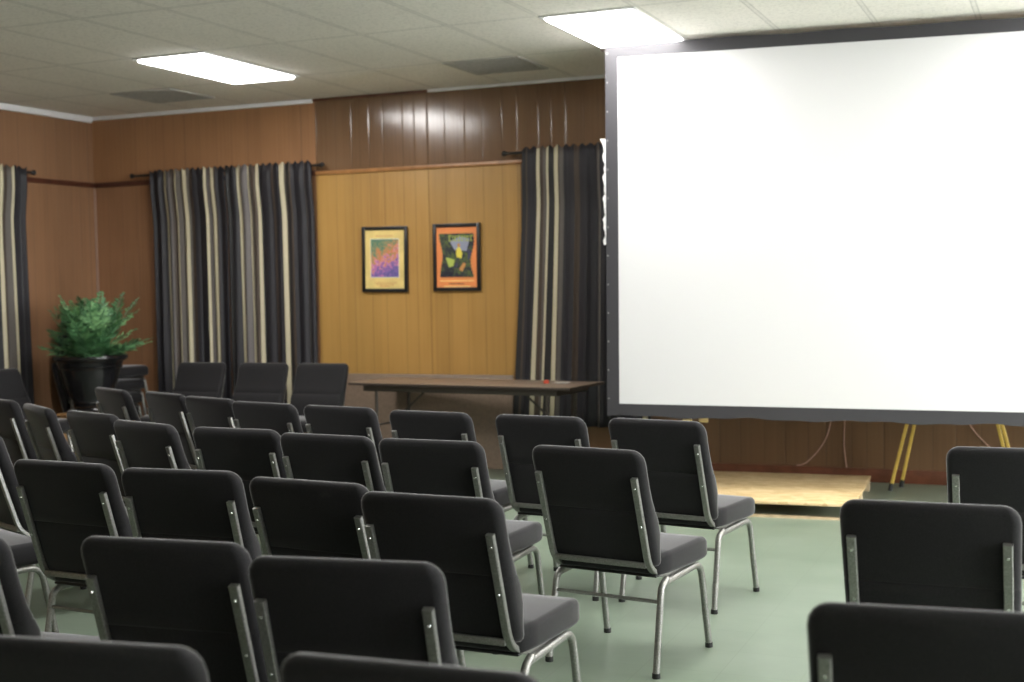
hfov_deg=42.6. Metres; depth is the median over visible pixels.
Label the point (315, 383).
chair
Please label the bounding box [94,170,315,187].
trim
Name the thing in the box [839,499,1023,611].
chair
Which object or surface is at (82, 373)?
pot
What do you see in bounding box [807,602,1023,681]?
chair
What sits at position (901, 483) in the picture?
easel
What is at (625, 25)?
recessed light
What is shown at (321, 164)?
curtain rod
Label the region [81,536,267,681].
chair
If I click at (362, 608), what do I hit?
chair
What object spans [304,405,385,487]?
chair
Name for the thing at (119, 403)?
chair
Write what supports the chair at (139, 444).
on the floor
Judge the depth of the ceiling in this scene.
8.46 m
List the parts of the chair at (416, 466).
backrest, seat, leg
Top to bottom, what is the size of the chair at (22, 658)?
0.881 m
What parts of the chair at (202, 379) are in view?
seat, backrest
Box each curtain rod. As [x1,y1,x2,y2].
[27,170,36,174]
[129,162,324,178]
[501,151,521,156]
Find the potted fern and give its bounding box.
[37,290,152,412]
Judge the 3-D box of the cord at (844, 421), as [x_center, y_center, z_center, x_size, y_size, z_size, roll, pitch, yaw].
[2.457,0.610,9.668,0.033,0.648,0.022,0,3,23]
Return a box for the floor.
[18,469,1023,681]
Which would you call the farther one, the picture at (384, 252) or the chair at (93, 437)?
the picture at (384, 252)
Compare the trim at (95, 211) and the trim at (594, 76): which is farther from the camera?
the trim at (95, 211)
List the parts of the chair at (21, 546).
seat, leg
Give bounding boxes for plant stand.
[57,412,66,439]
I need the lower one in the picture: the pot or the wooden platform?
the wooden platform
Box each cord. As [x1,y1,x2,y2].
[797,421,830,465]
[844,421,846,467]
[970,425,989,446]
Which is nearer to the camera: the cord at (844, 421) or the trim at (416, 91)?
the cord at (844, 421)
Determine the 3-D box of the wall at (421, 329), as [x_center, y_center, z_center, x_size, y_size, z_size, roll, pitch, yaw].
[2.104,-0.526,9.826,12.958,3.121,0.100,0,3,23]
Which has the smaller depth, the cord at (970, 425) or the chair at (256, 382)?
the cord at (970, 425)
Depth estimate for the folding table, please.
10.09 m
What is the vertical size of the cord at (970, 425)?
0.651 m
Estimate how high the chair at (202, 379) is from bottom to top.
0.881 m
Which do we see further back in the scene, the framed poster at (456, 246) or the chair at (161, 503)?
the framed poster at (456, 246)
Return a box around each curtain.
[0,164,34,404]
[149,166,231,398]
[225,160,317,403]
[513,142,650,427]
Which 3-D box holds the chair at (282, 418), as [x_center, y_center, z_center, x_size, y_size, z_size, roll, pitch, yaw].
[-1.195,0.762,7.464,0.504,0.881,0.627,1,3,35]
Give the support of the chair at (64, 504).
on the floor
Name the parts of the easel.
leg, leg, leg, leg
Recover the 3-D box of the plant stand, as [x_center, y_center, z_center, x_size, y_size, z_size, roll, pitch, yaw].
[-3.501,0.841,10.973,0.400,0.500,0.400,0,3,23]
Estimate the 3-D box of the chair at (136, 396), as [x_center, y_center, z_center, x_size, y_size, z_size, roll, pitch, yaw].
[-3.689,0.497,11.757,0.627,0.881,0.504,0,3,28]
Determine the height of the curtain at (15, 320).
2.231 m
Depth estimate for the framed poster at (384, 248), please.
11.08 m
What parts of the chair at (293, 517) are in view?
backrest, leg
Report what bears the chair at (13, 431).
on the floor
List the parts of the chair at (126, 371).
backrest, seat, leg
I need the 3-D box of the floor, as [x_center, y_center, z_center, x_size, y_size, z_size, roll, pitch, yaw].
[-0.492,1.409,3.668,13.158,0.100,13.635,0,3,23]
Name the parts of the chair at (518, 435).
leg, seat, leg, backrest, leg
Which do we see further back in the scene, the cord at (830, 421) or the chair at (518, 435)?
the cord at (830, 421)
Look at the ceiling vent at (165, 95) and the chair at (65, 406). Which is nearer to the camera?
the ceiling vent at (165, 95)
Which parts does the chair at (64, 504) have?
leg, leg, seat, backrest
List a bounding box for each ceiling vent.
[110,88,214,102]
[442,56,548,74]
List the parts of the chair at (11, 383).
backrest, seat, leg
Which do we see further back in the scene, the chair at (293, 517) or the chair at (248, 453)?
the chair at (248, 453)
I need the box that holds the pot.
[52,353,127,412]
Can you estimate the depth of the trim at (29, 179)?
11.81 m
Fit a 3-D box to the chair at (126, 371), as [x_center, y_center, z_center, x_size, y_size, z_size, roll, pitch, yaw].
[-3.629,0.253,11.719,0.627,0.881,0.504,0,3,28]
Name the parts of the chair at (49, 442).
backrest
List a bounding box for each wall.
[0,110,96,443]
[92,78,1023,470]
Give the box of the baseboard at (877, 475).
[712,463,946,484]
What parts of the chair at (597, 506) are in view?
leg, leg, backrest, seat, leg, leg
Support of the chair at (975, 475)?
on the floor
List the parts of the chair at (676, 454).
leg, leg, backrest, seat, leg, leg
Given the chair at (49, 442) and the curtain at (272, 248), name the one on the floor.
the chair at (49, 442)
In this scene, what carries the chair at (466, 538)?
on the floor
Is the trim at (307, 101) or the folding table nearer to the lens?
the folding table
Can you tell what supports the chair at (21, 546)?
on the floor
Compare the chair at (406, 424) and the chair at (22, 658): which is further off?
the chair at (406, 424)
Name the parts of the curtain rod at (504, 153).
rod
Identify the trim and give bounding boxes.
[0,103,91,122]
[27,177,93,187]
[92,99,312,120]
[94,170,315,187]
[94,189,99,306]
[312,90,426,100]
[315,159,521,174]
[427,75,604,91]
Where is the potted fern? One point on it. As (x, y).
(94, 365)
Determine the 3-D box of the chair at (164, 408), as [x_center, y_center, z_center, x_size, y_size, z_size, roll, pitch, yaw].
[-1.898,0.742,8.230,0.627,0.881,0.504,-3,3,-42]
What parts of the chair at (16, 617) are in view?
backrest, seat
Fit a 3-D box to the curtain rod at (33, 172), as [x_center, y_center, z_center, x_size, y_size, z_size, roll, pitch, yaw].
[-4.599,-1.417,10.476,0.098,0.046,2.150,0,3,23]
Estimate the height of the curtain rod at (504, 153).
0.048 m
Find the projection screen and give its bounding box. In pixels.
[600,17,1023,426]
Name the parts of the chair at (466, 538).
backrest, seat, leg, leg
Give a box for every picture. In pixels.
[371,239,398,276]
[439,233,473,276]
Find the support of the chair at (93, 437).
on the floor
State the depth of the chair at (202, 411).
7.61 m
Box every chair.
[0,368,73,451]
[0,399,37,465]
[0,436,86,607]
[0,529,58,632]
[0,538,99,640]
[0,635,209,681]
[14,459,132,631]
[23,403,127,513]
[52,362,138,414]
[54,349,141,442]
[58,335,146,415]
[60,322,148,407]
[66,410,125,505]
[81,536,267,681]
[95,387,140,420]
[114,420,190,469]
[121,467,262,560]
[140,362,225,421]
[145,391,199,469]
[185,396,234,434]
[193,427,286,555]
[232,363,288,402]
[232,401,302,435]
[249,476,465,666]
[249,556,459,681]
[280,432,386,491]
[280,652,537,681]
[290,363,348,432]
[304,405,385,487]
[361,491,580,681]
[379,438,544,654]
[389,410,533,568]
[495,414,641,600]
[532,445,712,679]
[609,418,759,614]
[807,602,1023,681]
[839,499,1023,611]
[946,446,1023,604]
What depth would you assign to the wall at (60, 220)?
11.75 m
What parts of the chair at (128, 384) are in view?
backrest, seat, leg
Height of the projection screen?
2.594 m
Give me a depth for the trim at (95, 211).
12.27 m
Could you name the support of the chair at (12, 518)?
on the floor
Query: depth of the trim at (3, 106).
11.62 m
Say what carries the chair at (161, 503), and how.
on the floor
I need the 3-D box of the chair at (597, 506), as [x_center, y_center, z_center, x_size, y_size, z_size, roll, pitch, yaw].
[0.443,0.830,5.252,0.504,0.881,0.627,1,3,32]
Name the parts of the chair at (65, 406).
backrest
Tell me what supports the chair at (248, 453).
on the floor
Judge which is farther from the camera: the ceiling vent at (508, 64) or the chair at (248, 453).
the ceiling vent at (508, 64)
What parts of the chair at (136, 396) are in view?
backrest, seat, leg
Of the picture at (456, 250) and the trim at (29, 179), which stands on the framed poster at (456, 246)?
the picture at (456, 250)
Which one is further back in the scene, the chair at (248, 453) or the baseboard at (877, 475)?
the baseboard at (877, 475)
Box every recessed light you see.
[131,51,299,83]
[538,6,687,47]
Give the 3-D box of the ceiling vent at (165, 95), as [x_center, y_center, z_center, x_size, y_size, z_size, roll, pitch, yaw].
[-2.899,-2.036,10.906,0.600,0.009,0.610,0,3,23]
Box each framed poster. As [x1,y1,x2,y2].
[362,226,407,291]
[432,223,480,290]
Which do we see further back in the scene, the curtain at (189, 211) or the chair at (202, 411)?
the curtain at (189, 211)
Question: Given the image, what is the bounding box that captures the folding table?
[348,377,603,424]
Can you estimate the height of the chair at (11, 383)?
0.881 m
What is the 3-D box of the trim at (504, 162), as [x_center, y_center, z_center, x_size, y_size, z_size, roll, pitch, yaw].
[3.170,-1.446,9.264,10.557,0.032,0.018,0,3,23]
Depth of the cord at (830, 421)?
9.76 m
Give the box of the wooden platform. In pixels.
[714,471,870,520]
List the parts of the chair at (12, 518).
backrest, leg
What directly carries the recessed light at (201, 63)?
in the ceiling
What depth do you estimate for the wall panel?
10.85 m
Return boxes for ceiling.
[0,0,1023,116]
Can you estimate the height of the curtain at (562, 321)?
2.231 m
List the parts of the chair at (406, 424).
backrest, seat, leg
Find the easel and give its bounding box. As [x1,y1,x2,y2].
[888,424,1009,490]
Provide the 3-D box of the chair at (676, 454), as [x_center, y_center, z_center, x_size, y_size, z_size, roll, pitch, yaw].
[0.812,0.781,6.197,0.504,0.881,0.627,1,3,33]
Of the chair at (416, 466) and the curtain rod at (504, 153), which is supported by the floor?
the chair at (416, 466)
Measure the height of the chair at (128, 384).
0.881 m
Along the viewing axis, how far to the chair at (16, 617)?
3.45 m
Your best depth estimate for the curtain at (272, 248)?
11.44 m
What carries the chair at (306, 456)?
on the floor
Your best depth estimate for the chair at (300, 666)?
2.19 m

